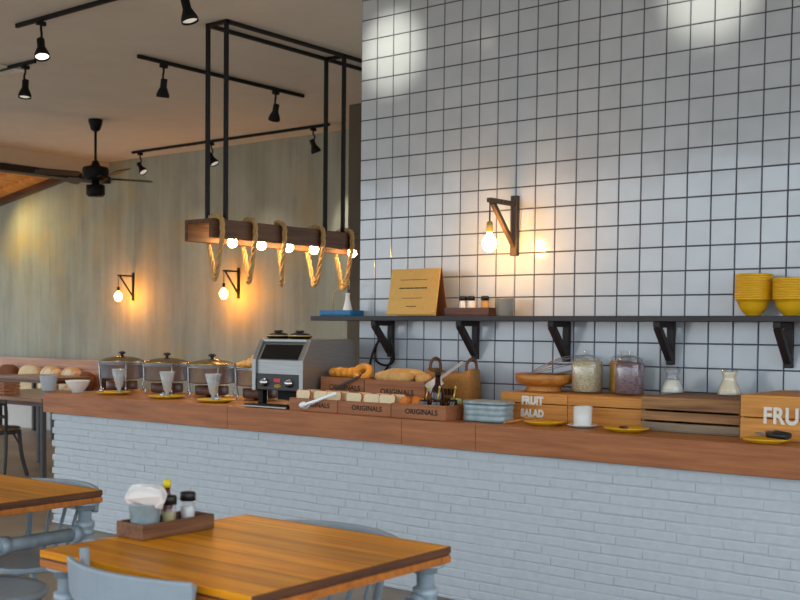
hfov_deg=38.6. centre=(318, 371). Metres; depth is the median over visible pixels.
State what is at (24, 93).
head
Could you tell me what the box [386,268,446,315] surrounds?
table sign
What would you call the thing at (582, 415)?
cup
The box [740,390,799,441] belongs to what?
crate
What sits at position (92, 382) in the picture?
pillow
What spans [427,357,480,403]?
basket
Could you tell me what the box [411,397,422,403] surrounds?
bun
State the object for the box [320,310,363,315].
tray
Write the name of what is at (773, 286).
bowl
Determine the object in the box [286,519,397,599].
chair
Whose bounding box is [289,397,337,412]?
crate
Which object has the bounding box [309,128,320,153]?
head
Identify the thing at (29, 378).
table
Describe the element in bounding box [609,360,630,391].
jar
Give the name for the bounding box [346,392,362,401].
toast slice
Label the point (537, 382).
wooden bowl
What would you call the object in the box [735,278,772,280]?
bowl
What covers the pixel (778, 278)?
bowl
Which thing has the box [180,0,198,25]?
head
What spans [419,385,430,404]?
jam jar
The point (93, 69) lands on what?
ceiling
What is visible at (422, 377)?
bread
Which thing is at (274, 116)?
head
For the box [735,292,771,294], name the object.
bowl
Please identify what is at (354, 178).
wall
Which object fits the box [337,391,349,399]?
toast slice
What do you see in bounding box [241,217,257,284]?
rope loop
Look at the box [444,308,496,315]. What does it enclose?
box
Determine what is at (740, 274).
bowl
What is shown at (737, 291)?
bowl
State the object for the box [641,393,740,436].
crate
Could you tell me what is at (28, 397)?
table
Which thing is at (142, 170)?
head
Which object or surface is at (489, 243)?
wall sconce
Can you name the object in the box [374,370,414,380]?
loaf
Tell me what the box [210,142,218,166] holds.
head
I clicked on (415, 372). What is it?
loaf
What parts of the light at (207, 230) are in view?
post, post, frame, post, post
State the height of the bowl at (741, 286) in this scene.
0.088 m
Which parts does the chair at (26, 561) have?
seat, post, leg, rail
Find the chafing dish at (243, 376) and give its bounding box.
[234,366,276,400]
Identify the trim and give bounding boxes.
[0,147,108,172]
[0,162,110,184]
[0,178,64,205]
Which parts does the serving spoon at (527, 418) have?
handle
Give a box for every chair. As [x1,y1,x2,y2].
[0,400,28,475]
[0,478,98,578]
[0,575,47,599]
[67,547,196,599]
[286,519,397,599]
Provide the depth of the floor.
8.14 m
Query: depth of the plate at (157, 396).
7.51 m
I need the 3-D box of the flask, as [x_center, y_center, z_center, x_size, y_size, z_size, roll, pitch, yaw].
[0.184,-0.425,7.147,0.072,0.137,0.072,2,3,40]
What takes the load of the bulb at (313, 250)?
attached to the light at (207, 230)
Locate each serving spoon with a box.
[503,417,532,423]
[755,431,789,439]
[765,430,791,437]
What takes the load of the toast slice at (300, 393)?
in the crate at (327, 406)
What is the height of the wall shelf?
0.029 m
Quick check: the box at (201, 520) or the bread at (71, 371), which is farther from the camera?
the bread at (71, 371)
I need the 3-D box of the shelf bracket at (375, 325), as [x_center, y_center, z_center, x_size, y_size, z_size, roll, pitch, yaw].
[0.397,-0.202,7.003,0.038,0.222,0.200,2,3,40]
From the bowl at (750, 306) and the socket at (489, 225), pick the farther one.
the socket at (489, 225)
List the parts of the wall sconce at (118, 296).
bulb, wall post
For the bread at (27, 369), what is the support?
on the bench
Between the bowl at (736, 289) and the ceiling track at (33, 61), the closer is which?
the bowl at (736, 289)
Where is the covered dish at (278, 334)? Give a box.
[266,330,288,338]
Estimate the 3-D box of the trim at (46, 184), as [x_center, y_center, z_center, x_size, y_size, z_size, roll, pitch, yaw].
[-4.759,-2.523,16.953,4.614,0.801,0.100,2,3,40]
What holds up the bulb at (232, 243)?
attached to the light at (207, 230)
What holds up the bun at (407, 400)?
in the crate at (398, 410)
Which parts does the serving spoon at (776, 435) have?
handle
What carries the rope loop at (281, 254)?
hanging from the light at (207, 230)
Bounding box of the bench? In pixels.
[0,357,111,429]
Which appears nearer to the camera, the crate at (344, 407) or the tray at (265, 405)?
the crate at (344, 407)
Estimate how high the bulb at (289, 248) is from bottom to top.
0.154 m
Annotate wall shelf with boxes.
[311,316,799,321]
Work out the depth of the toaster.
6.79 m
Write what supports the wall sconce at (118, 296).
attached to the wall at (63, 250)
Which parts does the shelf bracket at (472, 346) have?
arm, wall post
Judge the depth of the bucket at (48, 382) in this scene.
11.17 m
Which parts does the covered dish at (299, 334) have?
lid dish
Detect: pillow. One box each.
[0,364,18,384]
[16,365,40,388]
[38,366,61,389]
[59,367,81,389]
[80,372,95,390]
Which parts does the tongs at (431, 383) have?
arm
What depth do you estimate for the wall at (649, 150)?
6.20 m
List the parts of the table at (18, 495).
edge frame, leg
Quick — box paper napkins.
[124,483,166,508]
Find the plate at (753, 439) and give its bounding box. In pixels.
[742,436,789,443]
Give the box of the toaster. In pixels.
[242,339,354,408]
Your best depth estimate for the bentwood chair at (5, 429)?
10.26 m
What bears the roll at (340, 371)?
on the crate at (327, 382)
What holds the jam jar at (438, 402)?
in the crate at (398, 410)
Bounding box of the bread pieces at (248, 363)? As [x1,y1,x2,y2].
[236,355,253,367]
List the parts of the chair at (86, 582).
post, post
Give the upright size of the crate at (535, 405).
0.147 m
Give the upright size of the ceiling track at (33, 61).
0.030 m
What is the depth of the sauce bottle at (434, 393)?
6.07 m
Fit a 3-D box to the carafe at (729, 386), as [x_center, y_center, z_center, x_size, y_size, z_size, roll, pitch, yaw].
[1.989,0.052,5.501,0.120,0.135,0.120,2,3,40]
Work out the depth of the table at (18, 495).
4.40 m
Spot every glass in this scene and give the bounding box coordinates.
[112,369,126,391]
[159,371,174,395]
[205,373,221,399]
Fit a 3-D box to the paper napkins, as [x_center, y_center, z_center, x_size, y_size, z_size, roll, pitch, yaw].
[-0.531,0.395,3.513,0.128,0.098,0.121,0,2,-4]
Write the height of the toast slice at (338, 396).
0.108 m
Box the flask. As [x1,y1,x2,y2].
[343,293,351,309]
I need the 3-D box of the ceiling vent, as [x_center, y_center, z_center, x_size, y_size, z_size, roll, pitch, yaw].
[-2.927,-2.595,9.790,0.600,0.025,0.520,2,3,40]
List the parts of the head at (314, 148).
lamp shade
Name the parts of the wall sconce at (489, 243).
bulb, cord, arm, wall post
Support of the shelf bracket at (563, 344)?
attached to the wall at (649, 150)
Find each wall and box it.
[0,129,348,397]
[347,103,360,367]
[359,0,799,399]
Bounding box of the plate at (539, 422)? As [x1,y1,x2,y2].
[523,419,565,425]
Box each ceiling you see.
[0,0,361,161]
[0,172,49,197]
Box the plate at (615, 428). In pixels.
[603,425,649,432]
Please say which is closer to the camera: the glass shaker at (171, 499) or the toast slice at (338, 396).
the glass shaker at (171, 499)
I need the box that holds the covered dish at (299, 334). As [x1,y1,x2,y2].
[287,330,311,338]
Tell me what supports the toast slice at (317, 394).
in the crate at (327, 406)
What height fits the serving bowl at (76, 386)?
0.088 m
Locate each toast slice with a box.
[296,389,311,398]
[308,389,321,398]
[313,390,327,398]
[326,391,342,399]
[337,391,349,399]
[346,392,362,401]
[363,393,379,402]
[379,394,396,403]
[391,394,406,401]
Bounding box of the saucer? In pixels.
[567,423,597,427]
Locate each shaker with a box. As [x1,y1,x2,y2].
[162,494,176,521]
[180,491,195,518]
[459,296,466,307]
[467,296,474,307]
[481,296,488,307]
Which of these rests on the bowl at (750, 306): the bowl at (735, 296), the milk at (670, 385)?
the bowl at (735, 296)
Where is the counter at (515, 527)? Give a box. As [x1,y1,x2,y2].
[52,413,799,599]
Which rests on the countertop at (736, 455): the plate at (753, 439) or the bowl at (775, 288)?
the plate at (753, 439)
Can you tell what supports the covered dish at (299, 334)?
on the toaster
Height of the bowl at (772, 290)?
0.088 m
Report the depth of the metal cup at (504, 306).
6.37 m
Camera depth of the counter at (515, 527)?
5.70 m
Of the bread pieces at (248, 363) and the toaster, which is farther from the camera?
the bread pieces at (248, 363)
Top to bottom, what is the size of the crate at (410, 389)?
0.185 m
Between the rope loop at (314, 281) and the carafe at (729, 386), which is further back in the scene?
the rope loop at (314, 281)
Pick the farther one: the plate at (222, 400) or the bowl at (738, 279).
the plate at (222, 400)
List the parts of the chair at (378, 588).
rail, post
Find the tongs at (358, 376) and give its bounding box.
[335,374,361,388]
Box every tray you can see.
[242,403,288,408]
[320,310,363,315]
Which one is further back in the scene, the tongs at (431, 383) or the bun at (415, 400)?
the tongs at (431, 383)
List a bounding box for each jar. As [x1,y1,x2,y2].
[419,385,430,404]
[431,386,441,405]
[447,385,457,405]
[572,360,602,391]
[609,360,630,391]
[615,362,643,393]
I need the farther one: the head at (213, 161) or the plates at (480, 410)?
the head at (213, 161)
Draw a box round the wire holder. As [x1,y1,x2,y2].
[333,279,349,309]
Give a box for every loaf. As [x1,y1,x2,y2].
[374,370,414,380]
[385,368,424,380]
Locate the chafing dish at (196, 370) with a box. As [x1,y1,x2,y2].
[186,354,236,396]
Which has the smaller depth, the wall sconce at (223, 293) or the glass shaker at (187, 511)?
the glass shaker at (187, 511)
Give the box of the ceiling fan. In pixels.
[35,118,152,196]
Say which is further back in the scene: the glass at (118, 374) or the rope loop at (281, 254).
the rope loop at (281, 254)
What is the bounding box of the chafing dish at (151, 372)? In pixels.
[142,352,190,393]
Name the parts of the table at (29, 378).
leg, leg, leg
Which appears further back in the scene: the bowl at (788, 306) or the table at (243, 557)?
the bowl at (788, 306)
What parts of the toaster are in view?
panel, control panel, plate, panel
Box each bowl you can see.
[65,380,89,392]
[515,373,571,391]
[734,295,771,297]
[734,297,771,315]
[735,273,772,276]
[735,276,772,278]
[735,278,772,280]
[735,280,772,283]
[735,283,772,285]
[735,285,772,287]
[735,288,771,290]
[735,290,772,292]
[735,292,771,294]
[772,277,799,279]
[772,280,799,282]
[772,282,799,284]
[772,285,799,287]
[772,287,799,289]
[772,290,799,291]
[772,292,799,294]
[772,294,799,296]
[772,297,799,315]
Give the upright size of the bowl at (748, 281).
0.088 m
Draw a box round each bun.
[399,397,411,403]
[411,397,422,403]
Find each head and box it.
[18,64,31,99]
[34,20,49,61]
[136,152,147,174]
[156,63,168,97]
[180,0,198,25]
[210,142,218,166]
[268,90,279,121]
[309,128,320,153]
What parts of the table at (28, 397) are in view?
leg, leg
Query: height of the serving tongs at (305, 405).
0.110 m
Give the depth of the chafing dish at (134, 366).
8.31 m
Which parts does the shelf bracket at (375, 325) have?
arm, wall post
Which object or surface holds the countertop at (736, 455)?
on the counter at (515, 527)
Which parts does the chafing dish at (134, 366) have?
leg, dish lid, leg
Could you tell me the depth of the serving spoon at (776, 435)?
4.84 m
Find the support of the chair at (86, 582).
on the floor
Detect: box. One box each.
[0,381,19,393]
[117,511,213,540]
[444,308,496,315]
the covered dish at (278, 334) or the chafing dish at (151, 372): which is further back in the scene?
the chafing dish at (151, 372)
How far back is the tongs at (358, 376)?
6.56 m
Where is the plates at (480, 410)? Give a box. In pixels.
[463,399,514,422]
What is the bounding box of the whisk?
[528,355,587,374]
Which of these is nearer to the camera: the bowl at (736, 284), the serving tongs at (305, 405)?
the bowl at (736, 284)
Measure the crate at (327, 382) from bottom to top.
0.190 m
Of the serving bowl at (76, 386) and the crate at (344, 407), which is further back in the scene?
the serving bowl at (76, 386)
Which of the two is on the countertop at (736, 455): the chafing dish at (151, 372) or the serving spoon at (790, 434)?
the chafing dish at (151, 372)
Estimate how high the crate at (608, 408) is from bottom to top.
0.147 m
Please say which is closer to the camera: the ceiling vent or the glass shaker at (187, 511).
the glass shaker at (187, 511)
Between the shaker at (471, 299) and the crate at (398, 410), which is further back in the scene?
the shaker at (471, 299)
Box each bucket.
[39,375,57,390]
[129,504,160,524]
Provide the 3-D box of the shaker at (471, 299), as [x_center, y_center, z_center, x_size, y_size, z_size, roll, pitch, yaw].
[0.879,-0.383,6.548,0.048,0.107,0.048,2,3,40]
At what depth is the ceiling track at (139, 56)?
9.90 m
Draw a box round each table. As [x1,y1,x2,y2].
[0,374,92,438]
[0,388,71,477]
[0,474,102,555]
[40,514,450,599]
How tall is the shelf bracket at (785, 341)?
0.222 m
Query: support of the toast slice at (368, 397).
in the crate at (344, 407)
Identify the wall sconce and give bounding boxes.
[114,273,133,300]
[220,268,239,298]
[482,195,518,255]
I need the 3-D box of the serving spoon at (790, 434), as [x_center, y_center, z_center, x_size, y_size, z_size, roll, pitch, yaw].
[1.984,0.268,4.907,0.038,0.032,0.139,0,2,-19]
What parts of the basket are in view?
handle, handle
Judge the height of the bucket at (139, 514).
0.094 m
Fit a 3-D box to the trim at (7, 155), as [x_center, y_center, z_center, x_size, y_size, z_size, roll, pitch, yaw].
[-7.255,-2.636,10.265,0.120,0.350,13.500,2,3,40]
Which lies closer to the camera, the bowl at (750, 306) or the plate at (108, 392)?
the bowl at (750, 306)
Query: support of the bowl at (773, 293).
on the bowl at (784, 295)
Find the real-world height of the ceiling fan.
0.820 m
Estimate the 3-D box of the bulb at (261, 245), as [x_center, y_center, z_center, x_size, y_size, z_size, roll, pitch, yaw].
[-0.431,-1.000,8.629,0.074,0.154,0.074,2,3,40]
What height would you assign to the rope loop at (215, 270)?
0.487 m
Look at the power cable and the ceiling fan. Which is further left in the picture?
the ceiling fan
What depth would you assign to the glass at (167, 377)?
7.58 m
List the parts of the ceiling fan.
blade, blade, rod, motor, blade, blade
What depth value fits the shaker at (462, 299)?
6.56 m
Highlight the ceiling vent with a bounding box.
[0,64,23,76]
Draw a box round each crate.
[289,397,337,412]
[321,376,374,392]
[338,400,390,416]
[365,379,430,401]
[391,402,463,420]
[501,390,598,423]
[568,392,658,425]
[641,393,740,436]
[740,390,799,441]
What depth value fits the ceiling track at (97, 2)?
7.94 m
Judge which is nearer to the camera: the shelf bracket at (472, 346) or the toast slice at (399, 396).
the toast slice at (399, 396)
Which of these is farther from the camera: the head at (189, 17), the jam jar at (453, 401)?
the head at (189, 17)
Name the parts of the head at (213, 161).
lamp shade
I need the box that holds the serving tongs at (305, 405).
[299,392,336,408]
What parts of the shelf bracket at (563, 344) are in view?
arm, wall post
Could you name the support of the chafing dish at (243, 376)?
on the countertop at (736, 455)
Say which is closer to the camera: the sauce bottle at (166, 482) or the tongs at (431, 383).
the sauce bottle at (166, 482)
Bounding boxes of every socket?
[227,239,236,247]
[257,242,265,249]
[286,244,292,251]
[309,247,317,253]
[486,221,492,231]
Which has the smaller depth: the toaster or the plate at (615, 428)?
the plate at (615, 428)
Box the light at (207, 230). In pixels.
[185,19,361,256]
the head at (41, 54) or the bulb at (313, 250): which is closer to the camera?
the head at (41, 54)
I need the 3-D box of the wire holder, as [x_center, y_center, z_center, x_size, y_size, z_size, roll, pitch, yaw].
[0.134,-0.471,7.188,0.163,0.225,0.060,2,3,40]
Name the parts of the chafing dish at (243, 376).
leg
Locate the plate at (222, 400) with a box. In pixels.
[197,398,235,402]
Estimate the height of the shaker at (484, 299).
0.107 m
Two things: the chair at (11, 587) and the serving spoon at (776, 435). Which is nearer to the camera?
the chair at (11, 587)
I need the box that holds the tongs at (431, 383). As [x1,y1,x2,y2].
[425,361,462,392]
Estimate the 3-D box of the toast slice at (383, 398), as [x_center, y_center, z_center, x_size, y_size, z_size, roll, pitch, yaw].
[0.376,0.177,6.188,0.109,0.108,0.022,2,3,38]
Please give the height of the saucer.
0.015 m
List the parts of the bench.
backrest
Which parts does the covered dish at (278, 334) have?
lid dish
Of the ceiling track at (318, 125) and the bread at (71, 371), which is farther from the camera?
the bread at (71, 371)
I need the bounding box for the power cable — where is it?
[369,337,394,370]
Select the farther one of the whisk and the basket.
the basket
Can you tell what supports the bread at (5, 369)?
on the bench
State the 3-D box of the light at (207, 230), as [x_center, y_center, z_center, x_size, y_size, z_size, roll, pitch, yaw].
[-0.104,-1.744,8.976,0.280,1.618,2.310,2,3,40]
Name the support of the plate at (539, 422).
on the countertop at (736, 455)
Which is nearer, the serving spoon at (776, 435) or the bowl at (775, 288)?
the serving spoon at (776, 435)
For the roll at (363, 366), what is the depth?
6.59 m
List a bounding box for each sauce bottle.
[161,479,172,521]
[431,372,443,405]
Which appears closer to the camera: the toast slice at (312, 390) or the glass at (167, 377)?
the toast slice at (312, 390)
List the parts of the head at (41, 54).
stem, lamp shade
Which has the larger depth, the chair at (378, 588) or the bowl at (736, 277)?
the bowl at (736, 277)
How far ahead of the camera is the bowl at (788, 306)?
5.35 m
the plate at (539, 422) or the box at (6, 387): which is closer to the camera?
the plate at (539, 422)
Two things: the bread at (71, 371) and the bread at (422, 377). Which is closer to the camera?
the bread at (422, 377)
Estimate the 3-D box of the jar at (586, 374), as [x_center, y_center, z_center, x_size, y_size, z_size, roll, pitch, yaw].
[1.409,0.000,5.956,0.164,0.224,0.164,2,3,40]
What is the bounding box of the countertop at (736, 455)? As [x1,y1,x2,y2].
[43,389,799,479]
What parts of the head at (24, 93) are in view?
lamp shade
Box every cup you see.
[495,298,513,315]
[573,406,591,425]
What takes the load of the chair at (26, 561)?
on the floor
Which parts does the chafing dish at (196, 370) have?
leg, dish lid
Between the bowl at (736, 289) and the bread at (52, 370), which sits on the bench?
the bread at (52, 370)
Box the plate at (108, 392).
[96,390,131,394]
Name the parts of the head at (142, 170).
lamp shade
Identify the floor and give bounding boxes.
[0,428,453,599]
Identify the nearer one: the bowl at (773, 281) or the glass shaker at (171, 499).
the glass shaker at (171, 499)
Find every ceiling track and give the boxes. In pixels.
[0,59,35,71]
[15,0,116,27]
[132,123,329,153]
[137,54,304,97]
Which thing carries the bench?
on the floor
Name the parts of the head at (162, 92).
lamp shade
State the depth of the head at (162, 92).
9.42 m
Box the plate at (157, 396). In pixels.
[148,394,185,398]
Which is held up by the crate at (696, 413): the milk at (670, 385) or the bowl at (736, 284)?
the milk at (670, 385)
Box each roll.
[329,367,364,377]
[352,363,372,377]
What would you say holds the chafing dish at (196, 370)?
on the countertop at (736, 455)
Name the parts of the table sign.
panel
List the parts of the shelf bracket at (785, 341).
arm, wall post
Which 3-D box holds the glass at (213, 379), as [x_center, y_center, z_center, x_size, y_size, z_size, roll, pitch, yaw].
[-0.673,0.098,7.298,0.107,0.170,0.103,1,2,23]
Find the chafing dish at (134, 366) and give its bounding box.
[98,351,145,390]
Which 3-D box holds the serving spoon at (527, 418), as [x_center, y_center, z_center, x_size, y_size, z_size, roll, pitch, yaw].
[1.007,0.247,5.729,0.150,0.035,0.038,1,2,8]
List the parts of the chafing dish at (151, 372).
leg, dish lid, knob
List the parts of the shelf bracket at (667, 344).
arm, wall post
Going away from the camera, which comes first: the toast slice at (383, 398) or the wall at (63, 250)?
the toast slice at (383, 398)
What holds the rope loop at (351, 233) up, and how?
hanging from the light at (207, 230)
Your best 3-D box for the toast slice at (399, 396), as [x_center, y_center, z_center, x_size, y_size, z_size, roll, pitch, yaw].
[0.435,0.176,6.219,0.109,0.108,0.019,2,3,41]
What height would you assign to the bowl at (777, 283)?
0.088 m
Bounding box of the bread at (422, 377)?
[415,373,431,381]
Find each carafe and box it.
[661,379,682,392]
[717,372,740,394]
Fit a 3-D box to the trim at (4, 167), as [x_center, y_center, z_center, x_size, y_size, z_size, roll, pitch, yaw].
[-7.257,-2.416,10.274,0.200,0.090,13.500,2,3,40]
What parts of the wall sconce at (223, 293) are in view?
bulb, wall post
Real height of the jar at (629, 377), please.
0.224 m
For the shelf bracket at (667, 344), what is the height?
0.222 m
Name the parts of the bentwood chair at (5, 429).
rail, leg, post, seat, leg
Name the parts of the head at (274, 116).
lamp shade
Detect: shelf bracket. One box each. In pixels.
[371,321,394,356]
[456,321,479,358]
[548,321,570,361]
[653,322,675,364]
[773,322,794,367]
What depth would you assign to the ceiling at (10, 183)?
16.03 m
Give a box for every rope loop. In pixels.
[206,213,224,280]
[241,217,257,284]
[274,220,286,286]
[305,224,325,287]
[333,228,354,290]

